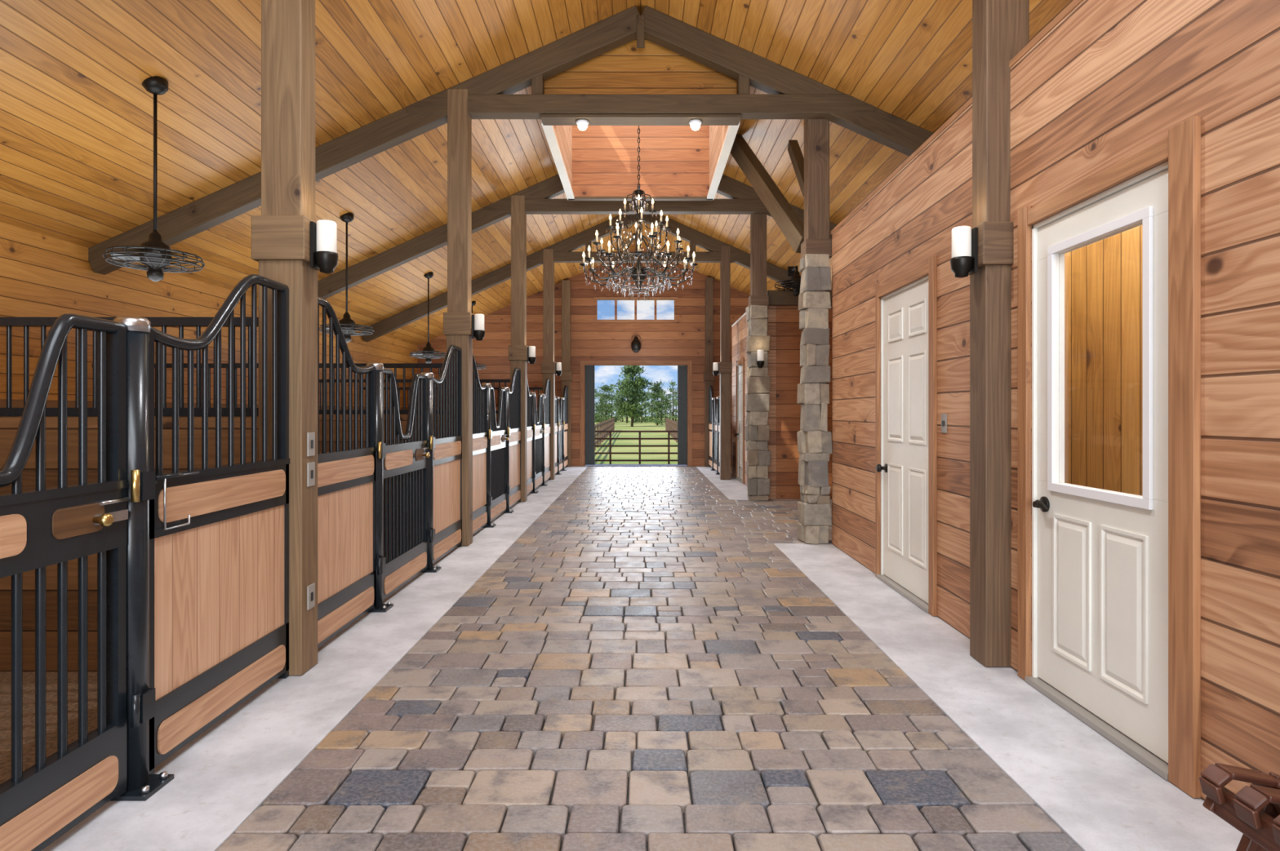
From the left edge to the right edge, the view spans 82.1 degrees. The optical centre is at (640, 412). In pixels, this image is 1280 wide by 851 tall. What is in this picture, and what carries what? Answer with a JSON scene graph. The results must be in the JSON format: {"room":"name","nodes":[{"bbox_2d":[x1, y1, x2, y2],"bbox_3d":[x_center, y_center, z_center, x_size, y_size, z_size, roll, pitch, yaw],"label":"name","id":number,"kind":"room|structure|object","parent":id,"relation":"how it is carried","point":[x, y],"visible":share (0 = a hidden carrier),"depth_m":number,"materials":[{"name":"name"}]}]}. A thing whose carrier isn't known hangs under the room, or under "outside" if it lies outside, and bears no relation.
{"room":"farm building","nodes":[
{"label":"farm building","id":0,"kind":"room"},
{"bbox_2d":[0,545,384,784],"bbox_3d":[-3.350,1.215,5.900,3.200,0.030,20.800,0,0,0],"label":"floor","id":1,"kind":"structure","parent":0,"point":[28,677],"depth_m":2.92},
{"bbox_2d":[0,317,258,671],"bbox_3d":[-3.348,0.380,3.425,3.205,1.640,0.070,0,0,0],"label":"wall","id":2,"kind":"structure","parent":1,"relation":"on","point":[10,417],"depth_m":3.40,"materials":[{"name":"brown wood"}]},
{"bbox_2d":[92,363,445,545],"bbox_3d":[-3.348,0.380,6.655,3.205,1.640,0.070,0,0,0],"label":"wall","id":3,"kind":"structure","parent":1,"relation":"on","point":[403,414],"depth_m":6.63,"materials":[{"name":"brown wood"}]},
{"bbox_2d":[319,379,510,421],"bbox_3d":[-3.348,0.380,9.885,3.205,1.640,0.070,0,0,0],"label":"wall","id":4,"kind":"structure","parent":1,"relation":"on","point":[409,381],"depth_m":9.86,"materials":[{"name":"brown wood"}]},
{"bbox_2d":[363,387,542,409],"bbox_3d":[-3.348,0.380,13.115,3.205,1.640,0.070,0,0,0],"label":"wall","id":5,"kind":"structure","parent":1,"relation":"on","point":[364,388],"depth_m":13.11,"materials":[{"name":"brown wood"}]},
{"bbox_2d":[0,222,417,407],"bbox_3d":[-5.010,-0.136,5.900,0.120,2.672,20.800,0,0,0],"label":"wall","id":6,"kind":"structure","parent":0,"point":[42,276],"depth_m":6.66,"materials":[{"name":"brown wood"}]},
{"bbox_2d":[0,399,407,409],"bbox_3d":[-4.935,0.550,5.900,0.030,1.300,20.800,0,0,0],"label":"trim","id":7,"kind":"structure","parent":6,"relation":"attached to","point":[15,403],"depth_m":6.34,"materials":[{"name":"brown wood"}]},
{"bbox_2d":[41,466,587,850],"bbox_3d":[-1.460,1.216,5.950,0.580,0.028,20.900,0,0,0],"label":"floor strip","id":8,"kind":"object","parent":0,"point":[224,774],"visible":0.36,"depth_m":2.83,"materials":[{"name":"grey concrete"}]},
{"bbox_2d":[109,274,289,801],"bbox_3d":[-1.610,0.310,1.810,0.160,1.783,3.060,0,0,0],"label":"stall","id":9,"kind":"object","parent":8,"relation":"on","point":[207,548],"visible":0.96,"depth_m":2.71,"materials":[{"name":"brown wood"}]},
{"bbox_2d":[0,313,128,850],"bbox_3d":[-1.597,0.450,1.795,0.103,1.461,0.990,0,0,0],"label":"gate","id":10,"kind":"object","parent":9,"relation":"attached to","point":[42,527],"visible":1,"depth_m":2.05,"materials":[{"name":"black metal"}]},
{"bbox_2d":[251,0,317,675],"bbox_3d":[-1.640,-0.849,3.425,0.244,4.097,0.214,0,0,0],"label":"timber post","id":11,"kind":"object","parent":8,"relation":"on","point":[281,235],"visible":0.74,"depth_m":3.35,"materials":[{"name":"brown wood"}]},
{"bbox_2d":[306,432,315,456],"bbox_3d":[-1.534,0.150,3.408,0.011,0.108,0.076,0,0,0],"label":"switch plates","id":12,"kind":"object","parent":11,"relation":"attached to","point":[310,436],"depth_m":3.41,"materials":[{"name":"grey metal"}]},
{"bbox_2d":[306,462,315,487],"bbox_3d":[-1.534,0.289,3.408,0.011,0.109,0.076,0,0,0],"label":"switch plates","id":13,"kind":"object","parent":11,"relation":"attached to","point":[310,482],"depth_m":3.41,"materials":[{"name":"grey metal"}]},
{"bbox_2d":[306,583,315,610],"bbox_3d":[-1.534,0.856,3.408,0.011,0.110,0.076,0,0,0],"label":"switch plates","id":14,"kind":"object","parent":11,"relation":"attached to","point":[311,588],"depth_m":3.41,"materials":[{"name":"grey metal"}]},
{"bbox_2d":[310,219,337,273],"bbox_3d":[-1.462,-0.764,3.410,0.110,0.239,0.100,0,0,0],"label":"wall sconce","id":15,"kind":"object","parent":11,"relation":"attached to","point":[323,234],"visible":1,"depth_m":3.37,"materials":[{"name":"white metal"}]},
{"bbox_2d":[317,296,462,648],"bbox_3d":[-1.610,0.310,5.040,0.160,1.783,3.060,0,0,0],"label":"stall","id":16,"kind":"object","parent":8,"relation":"on","point":[351,562],"visible":0.81,"depth_m":4.23,"materials":[{"name":"black metal"}]},
{"bbox_2d":[382,368,430,602],"bbox_3d":[-1.597,0.450,5.025,0.103,1.461,0.990,0,0,0],"label":"gate","id":17,"kind":"object","parent":16,"relation":"attached to","point":[405,464],"visible":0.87,"depth_m":5.02,"materials":[{"name":"black metal"}]},
{"bbox_2d":[443,88,473,546],"bbox_3d":[-1.640,-0.849,6.655,0.244,4.097,0.214,0,0,0],"label":"timber post","id":18,"kind":"object","parent":8,"relation":"on","point":[457,322],"visible":0.77,"depth_m":6.58,"materials":[{"name":"brown wood"}]},
{"bbox_2d":[471,314,484,341],"bbox_3d":[-1.462,-0.764,6.640,0.110,0.239,0.100,0,0,0],"label":"wall sconce","id":19,"kind":"object","parent":18,"relation":"attached to","point":[477,320],"visible":1,"depth_m":6.60,"materials":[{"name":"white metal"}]},
{"bbox_2d":[472,354,520,534],"bbox_3d":[-1.610,0.310,8.270,0.160,1.783,3.060,0,0,0],"label":"stall","id":20,"kind":"object","parent":8,"relation":"on","point":[482,432],"visible":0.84,"depth_m":7.67,"materials":[{"name":"black metal"}]},
{"bbox_2d":[490,386,508,521],"bbox_3d":[-1.597,0.450,8.255,0.103,1.461,0.990,0,0,0],"label":"gate","id":21,"kind":"object","parent":20,"relation":"attached to","point":[498,442],"visible":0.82,"depth_m":8.32,"materials":[{"name":"black metal"}]},
{"bbox_2d":[508,195,528,502],"bbox_3d":[-1.640,-0.849,9.885,0.244,4.097,0.214,0,0,0],"label":"timber post","id":22,"kind":"object","parent":8,"relation":"on","point":[517,350],"visible":0.81,"depth_m":9.81,"materials":[{"name":"brown wood"}]},
{"bbox_2d":[527,346,535,364],"bbox_3d":[-1.462,-0.764,9.870,0.110,0.239,0.100,0,0,0],"label":"wall sconce","id":23,"kind":"object","parent":22,"relation":"attached to","point":[531,349],"visible":1,"depth_m":9.83,"materials":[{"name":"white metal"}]},
{"bbox_2d":[527,378,551,494],"bbox_3d":[-1.610,0.310,11.500,0.160,1.783,3.060,0,0,0],"label":"stall","id":24,"kind":"object","parent":8,"relation":"on","point":[531,395],"visible":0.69,"depth_m":10.92,"materials":[{"name":"black metal"}]},
{"bbox_2d":[534,395,544,489],"bbox_3d":[-1.597,0.450,11.485,0.103,1.461,0.990,0,0,0],"label":"gate","id":25,"kind":"object","parent":24,"relation":"attached to","point":[539,431],"visible":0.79,"depth_m":11.62,"materials":[{"name":"black metal"}]},
{"bbox_2d":[541,248,555,479],"bbox_3d":[-1.640,-0.849,13.115,0.244,4.097,0.214,0,0,0],"label":"timber post","id":26,"kind":"object","parent":8,"relation":"on","point":[548,365],"visible":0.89,"depth_m":13.04,"materials":[{"name":"brown wood"}]},
{"bbox_2d":[555,362,561,376],"bbox_3d":[-1.462,-0.764,13.100,0.110,0.239,0.100,0,0,0],"label":"wall sconce","id":27,"kind":"object","parent":26,"relation":"attached to","point":[558,365],"visible":1,"depth_m":13.06,"materials":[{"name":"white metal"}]},
{"bbox_2d":[555,385,568,475],"bbox_3d":[-1.610,0.310,14.655,0.160,1.783,2.910,0,0,0],"label":"stall","id":28,"kind":"object","parent":8,"relation":"on","point":[565,399],"visible":0.61,"depth_m":15.07,"materials":[{"name":"wood"}]},
{"bbox_2d":[559,398,564,471],"bbox_3d":[-1.597,0.450,14.640,0.103,1.461,0.830,0,0,0],"label":"gate","id":29,"kind":"object","parent":28,"relation":"attached to","point":[561,427],"visible":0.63,"depth_m":14.81,"materials":[{"name":"black metal"}]},
{"bbox_2d":[560,280,572,466],"bbox_3d":[-1.640,-0.849,16.195,0.244,4.097,0.214,0,0,0],"label":"timber post","id":30,"kind":"object","parent":8,"relation":"on","point":[566,377],"visible":0.85,"depth_m":16.12,"materials":[{"name":"brown wood"}]},
{"bbox_2d":[0,0,1073,346],"bbox_3d":[0.000,-2.534,6.050,10.500,2.391,21.700,0,0,0],"label":"ceiling","id":31,"kind":"structure","parent":0,"point":[77,112],"depth_m":5.99,"materials":[{"name":"brown wood"}]},
{"bbox_2d":[102,75,204,281],"bbox_3d":[-3.270,-1.559,4.950,0.579,1.358,0.579,0,0,0],"label":"ceiling fan","id":32,"kind":"object","parent":31,"relation":"hanging from","point":[156,255],"depth_m":4.91,"materials":[{"name":"black metal"}]},
{"bbox_2d":[319,213,373,342],"bbox_3d":[-3.300,-1.502,8.250,0.579,1.445,0.579,0,0,0],"label":"ceiling fan","id":33,"kind":"object","parent":31,"relation":"hanging from","point":[348,326],"depth_m":8.21,"materials":[{"name":"black metal"}]},
{"bbox_2d":[408,271,446,363],"bbox_3d":[-3.350,-1.481,11.600,0.579,1.443,0.579,0,0,0],"label":"ceiling fan","id":34,"kind":"object","parent":31,"relation":"hanging from","point":[428,353],"depth_m":11.56,"materials":[{"name":"black metal"}]},
{"bbox_2d":[471,301,486,369],"bbox_3d":[-3.350,-1.481,14.600,0.579,1.443,0.579,0,0,0],"label":"ceiling fan","id":35,"kind":"object","parent":31,"relation":"hanging from","point":[478,367],"depth_m":14.57,"materials":[{"name":"black metal"}]},
{"bbox_2d":[88,5,933,275],"bbox_3d":[0.000,-2.451,6.647,9.985,2.394,0.165,0,0,0],"label":"roof truss","id":36,"kind":"object","parent":31,"relation":"attached to","point":[793,95],"visible":0.84,"depth_m":6.58,"materials":[{"name":"brown wood"}]},
{"bbox_2d":[540,114,741,130],"bbox_3d":[0.000,-2.623,6.695,1.800,0.103,0.190,0,0,0],"label":"beam","id":37,"kind":"structure","parent":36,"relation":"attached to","point":[582,121],"depth_m":6.65,"materials":[{"name":"brown wood"}]},
{"bbox_2d":[361,214,791,342],"bbox_3d":[0.000,-2.451,13.107,9.985,2.394,0.165,0,0,0],"label":"roof truss","id":38,"kind":"object","parent":31,"relation":"attached to","point":[563,252],"visible":0.46,"depth_m":13.04,"materials":[{"name":"brown wood"}]},
{"bbox_2d":[317,173,836,298],"bbox_3d":[0.000,-2.451,9.877,9.985,2.394,0.165,0,0,0],"label":"roof truss","id":39,"kind":"object","parent":31,"relation":"attached to","point":[744,200],"visible":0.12,"depth_m":9.81,"materials":[{"name":"brown wood"}]},
{"bbox_2d":[541,39,740,200],"bbox_3d":[0.000,-3.960,8.025,2.180,2.580,2.850,0,0,0],"label":"cupola","id":40,"kind":"object","parent":31,"relation":"attached to","point":[596,162],"visible":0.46,"depth_m":9.20,"materials":[{"name":"brown wood"}]},
{"bbox_2d":[579,125,697,302],"bbox_3d":[-0.018,-2.949,7.997,1.294,3.468,1.292,0,0,0],"label":"crystal chandelier","id":41,"kind":"object","parent":40,"relation":"hanging from","point":[637,273],"visible":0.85,"depth_m":7.94,"materials":[{"name":"brown metal"}]},
{"bbox_2d":[730,133,804,253],"bbox_3d":[1.433,-2.380,7.783,0.400,1.716,1.719,0,0,-19],"label":"brace","id":42,"kind":"object","parent":31,"relation":"attached to","point":[790,224],"visible":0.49,"depth_m":7.51,"materials":[{"name":"brown wood"}]},
{"bbox_2d":[417,247,750,466],"bbox_3d":[0.000,-1.235,16.360,9.900,4.870,0.120,0,0,0],"label":"wall","id":43,"kind":"structure","parent":0,"point":[684,340],"depth_m":16.30,"materials":[{"name":"brown wood"}]},
{"bbox_2d":[585,365,595,465],"bbox_3d":[-1.135,0.070,16.451,0.210,2.220,0.057,0,0,0],"label":"sliding barn door","id":44,"kind":"structure","parent":43,"relation":"in","point":[589,370],"depth_m":16.43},
{"bbox_2d":[593,297,677,322],"bbox_3d":[-0.110,-2.275,16.315,1.860,0.550,0.070,0,0,0],"label":"window","id":45,"kind":"structure","parent":43,"relation":"in","point":[596,299],"depth_m":16.28,"materials":[{"name":"brown wood"}]},
{"bbox_2d":[631,334,640,352],"bbox_3d":[-0.100,-1.513,16.200,0.220,0.386,0.220,0,0,0],"label":"wall lantern","id":46,"kind":"object","parent":43,"relation":"attached to","point":[636,344],"visible":1,"depth_m":16.13,"materials":[{"name":"brown metal"}]},
{"bbox_2d":[580,360,692,466],"bbox_3d":[-0.100,0.030,16.285,2.480,2.340,0.030,0,0,0],"label":"trim","id":47,"kind":"structure","parent":43,"relation":"attached to","point":[689,363],"depth_m":16.27,"materials":[{"name":"brown wood"}]},
{"bbox_2d":[677,365,687,465],"bbox_3d":[0.935,0.070,16.451,0.210,2.220,0.057,0,0,0],"label":"sliding barn door","id":48,"kind":"structure","parent":43,"relation":"in","point":[682,370],"depth_m":16.43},
{"bbox_2d":[215,466,1083,850],"bbox_3d":[0.000,1.300,5.975,10.300,0.200,20.950,0,0,0],"label":"floor","id":49,"kind":"structure","parent":0,"point":[846,752],"depth_m":2.84,"materials":[{"name":"stone"}]},
{"bbox_2d":[745,305,770,501],"bbox_3d":[1.599,-0.120,10.024,0.312,2.657,0.282,0,0,0],"label":"stone pilaster","id":50,"kind":"object","parent":49,"relation":"on","point":[758,384],"visible":0.99,"depth_m":9.90,"materials":[{"name":"beige stone"}]},
{"bbox_2d":[748,214,768,307],"bbox_3d":[1.610,-2.153,10.035,0.250,1.506,0.210,0,0,0],"label":"timber post","id":51,"kind":"object","parent":50,"relation":"on","point":[758,296],"visible":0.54,"depth_m":9.95,"materials":[{"name":"brown wood"}]},
{"bbox_2d":[756,350,764,368],"bbox_3d":[1.600,-0.710,9.812,0.100,0.239,0.115,0,0,0],"label":"wall sconce","id":52,"kind":"object","parent":50,"relation":"attached to","point":[760,362],"visible":1,"depth_m":9.77,"materials":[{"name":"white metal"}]},
{"bbox_2d":[796,253,832,544],"bbox_3d":[1.605,-0.119,6.790,0.273,2.654,0.294,0,0,0],"label":"stone pilaster","id":53,"kind":"object","parent":49,"relation":"on","point":[814,438],"visible":1,"depth_m":6.67,"materials":[{"name":"beige stone"}]},
{"bbox_2d":[774,266,800,296],"bbox_3d":[2.050,-1.750,9.650,0.579,0.460,0.579,0,0,-45],"label":"ceiling fan","id":54,"kind":"object","parent":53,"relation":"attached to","point":[794,282],"visible":0.63,"depth_m":9.61,"materials":[{"name":"brown metal"}]},
{"bbox_2d":[800,119,831,258],"bbox_3d":[1.630,-2.149,6.805,0.250,1.497,0.210,0,0,0],"label":"timber post","id":55,"kind":"object","parent":53,"relation":"on","point":[816,131],"visible":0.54,"depth_m":6.72,"materials":[{"name":"brown wood"}]},
{"bbox_2d":[732,294,831,499],"bbox_3d":[3.345,-0.210,12.050,3.210,2.820,3.900,0,0,0],"label":"wall","id":56,"kind":"structure","parent":0,"point":[783,324],"depth_m":10.10,"materials":[{"name":"brown wood"}]},
{"bbox_2d":[734,364,742,479],"bbox_3d":[1.739,0.180,12.771,0.112,1.980,0.817,0,0,0],"label":"door","id":57,"kind":"structure","parent":56,"relation":"in","point":[740,434],"depth_m":12.83,"materials":[{"name":"white paint"}]},
{"bbox_2d":[735,357,744,484],"bbox_3d":[1.785,0.140,12.775,0.150,2.120,0.930,0,0,0],"label":"trim","id":58,"kind":"structure","parent":56,"relation":"attached to","point":[742,361],"depth_m":13.18,"materials":[{"name":"brown wood"}]},
{"bbox_2d":[767,290,831,306],"bbox_3d":[3.345,-1.560,10.050,3.210,0.200,0.100,0,0,0],"label":"header beam","id":59,"kind":"structure","parent":0,"point":[776,298],"depth_m":10.00,"materials":[{"name":"brown wood"}]},
{"bbox_2d":[695,466,1243,850],"bbox_3d":[1.510,1.216,5.950,0.580,0.028,20.900,0,0,0],"label":"floor strip","id":60,"kind":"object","parent":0,"point":[1100,797],"visible":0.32,"depth_m":2.74,"materials":[{"name":"grey concrete"}]},
{"bbox_2d":[703,277,714,466],"bbox_3d":[1.510,-0.880,16.195,0.224,4.160,0.214,0,0,0],"label":"timber post","id":61,"kind":"object","parent":60,"relation":"on","point":[708,377],"visible":0.77,"depth_m":16.12,"materials":[{"name":"brown wood"}]},
{"bbox_2d":[708,385,719,475],"bbox_3d":[1.530,0.310,14.655,0.160,1.783,2.910,0,0,0],"label":"stall","id":62,"kind":"object","parent":60,"relation":"on","point":[711,397],"visible":0.49,"depth_m":15.14,"materials":[{"name":"black metal"}]},
{"bbox_2d":[713,398,716,471],"bbox_3d":[1.544,0.450,14.675,0.103,1.461,0.840,0,0,0],"label":"gate","id":63,"kind":"object","parent":62,"relation":"attached to","point":[714,399],"visible":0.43,"depth_m":14.86,"materials":[{"name":"black metal"}]},
{"bbox_2d":[718,245,732,479],"bbox_3d":[1.510,-0.880,13.115,0.224,4.160,0.214,0,0,0],"label":"timber post","id":64,"kind":"object","parent":60,"relation":"on","point":[725,364],"visible":0.93,"depth_m":13.04,"materials":[{"name":"brown wood"}]},
{"bbox_2d":[712,362,719,376],"bbox_3d":[1.342,-0.764,13.100,0.110,0.239,0.100,0,0,0],"label":"wall sconce","id":65,"kind":"object","parent":64,"relation":"attached to","point":[716,366],"visible":1,"depth_m":13.06,"materials":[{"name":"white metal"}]},
{"bbox_2d":[969,0,1029,667],"bbox_3d":[1.730,-0.827,3.535,0.264,4.053,0.214,0,0,0],"label":"timber post","id":66,"kind":"object","parent":60,"relation":"on","point":[1000,28],"visible":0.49,"depth_m":3.46,"materials":[{"name":"brown wood"}]},
{"bbox_2d":[950,226,977,278],"bbox_3d":[1.542,-0.764,3.520,0.110,0.239,0.100,0,0,0],"label":"wall sconce","id":67,"kind":"object","parent":66,"relation":"attached to","point":[964,260],"visible":1,"depth_m":3.48,"materials":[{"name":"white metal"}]},
{"bbox_2d":[1199,763,1279,850],"bbox_3d":[1.521,0.755,1.410,0.405,0.912,0.705,0,0,0],"label":"wooden bench","id":68,"kind":"object","parent":60,"relation":"on","point":[1254,811],"visible":1,"depth_m":1.67,"materials":[{"name":"brown wood"}]},
{"bbox_2d":[831,0,1279,800],"bbox_3d":[3.345,-0.210,1.090,3.210,2.820,11.180,0,0,0],"label":"wall","id":69,"kind":"structure","parent":0,"point":[1108,82],"depth_m":2.47,"materials":[{"name":"brown wood"}]},
{"bbox_2d":[875,280,928,604],"bbox_3d":[1.739,0.180,4.851,0.112,1.980,0.917,0,0,0],"label":"door","id":70,"kind":"structure","parent":69,"relation":"in","point":[905,313],"depth_m":4.87,"materials":[{"name":"white paint"}]},
{"bbox_2d":[875,255,937,616],"bbox_3d":[1.785,0.140,4.840,0.150,2.120,1.060,0,0,0],"label":"trim","id":71,"kind":"structure","parent":69,"relation":"attached to","point":[930,268],"depth_m":4.43,"materials":[{"name":"brown wood"}]},
{"bbox_2d":[731,0,1083,327],"bbox_3d":[1.802,-1.635,4.750,0.135,0.030,18.500,0,0,0],"label":"wall cap","id":72,"kind":"object","parent":69,"relation":"on","point":[1074,3],"visible":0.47,"depth_m":4.04,"materials":[{"name":"brown wood"}]},
{"bbox_2d":[941,413,946,433],"bbox_3d":[1.734,0.065,4.205,0.011,0.110,0.070,0,0,0],"label":"light switch","id":73,"kind":"object","parent":69,"relation":"attached to","point":[944,416],"visible":1,"depth_m":4.20,"materials":[{"name":"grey metal"}]},
{"bbox_2d":[1032,168,1168,763],"bbox_3d":[1.744,0.180,2.827,0.102,1.980,0.847,0,0,0],"label":"door","id":74,"kind":"structure","parent":69,"relation":"in","point":[1103,554],"depth_m":2.72,"materials":[{"name":"white paint"}]},
{"bbox_2d":[1017,115,1200,798],"bbox_3d":[1.785,0.140,2.812,0.150,2.120,1.065,0,0,0],"label":"trim","id":75,"kind":"structure","parent":69,"relation":"attached to","point":[1181,148],"depth_m":2.37,"materials":[{"name":"brown wood"}]},
{"bbox_2d":[1064,224,1142,496],"bbox_3d":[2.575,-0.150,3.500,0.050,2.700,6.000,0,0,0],"label":"window","id":76,"kind":"structure","parent":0,"point":[1104,278],"depth_m":4.04,"materials":[{"name":"brown wood"}]},
{"label":"outside","id":77,"kind":"structure","parent":0,"visible":0},
{"bbox_2d":[595,416,677,464],"bbox_3d":[0.000,1.660,138.225,300.000,0.280,243.550,0,0,0],"label":"ground","id":78,"kind":"structure","parent":77,"point":[619,426],"depth_m":35.57,"materials":[{"name":"green plant"}]},
{"bbox_2d":[595,417,614,450],"bbox_3d":[-1.965,1.015,40.675,0.102,1.070,44.254,0,0,-1],"label":"fence","id":79,"kind":"object","parent":78,"relation":"on","point":[606,425],"visible":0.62,"depth_m":39.35,"materials":[{"name":"brown wood"}]},
{"bbox_2d":[595,382,618,424],"bbox_3d":[-4.193,-0.986,88.067,3.745,5.086,4.362,0,0,0],"label":"tree","id":80,"kind":"object","parent":78,"relation":"on","point":[606,388],"visible":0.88,"depth_m":87.63,"materials":[{"name":"green plant"}]},
{"bbox_2d":[608,365,658,426],"bbox_3d":[-0.967,-1.862,76.016,4.880,6.836,5.309,0,0,25],"label":"pine tree","id":81,"kind":"object","parent":78,"relation":"on","point":[628,408],"visible":0.99,"depth_m":75.41,"materials":[{"name":"green plant"}]},
{"bbox_2d":[595,380,677,423],"bbox_3d":[0.097,-1.302,109.963,63.904,7.225,23.168,0,0,0],"label":"tree line","id":82,"kind":"object","parent":78,"relation":"on","point":[674,402],"visible":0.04,"depth_m":112.00,"materials":[{"name":"green plant"}]},
{"bbox_2d":[595,431,677,464],"bbox_3d":[-0.050,0.979,18.200,2.948,1.042,0.048,0,0,0],"label":"gate","id":83,"kind":"object","parent":78,"relation":"on","point":[668,446],"visible":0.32,"depth_m":18.18,"materials":[{"name":"brown metal"}]},
{"bbox_2d":[585,464,687,466],"bbox_3d":[0.000,1.380,17.015,3.200,0.260,1.170,0,0,0],"label":"apron","id":84,"kind":"object","parent":78,"relation":"on","point":[627,465],"visible":0.02,"depth_m":17.18,"materials":[{"name":"concrete"}]},
{"bbox_2d":[643,379,674,425],"bbox_3d":[2.006,-1.070,83.932,3.668,5.298,3.685,0,0,0],"label":"tree","id":85,"kind":"object","parent":78,"relation":"on","point":[656,392],"visible":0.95,"depth_m":83.76,"materials":[{"name":"green plant"}]},
{"bbox_2d":[665,417,677,442],"bbox_3d":[1.865,1.015,40.675,0.101,1.070,44.254,0,0,1],"label":"fence","id":86,"kind":"object","parent":78,"relation":"on","point":[670,425],"visible":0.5,"depth_m":44.55,"materials":[{"name":"brown wood"}]}
]}

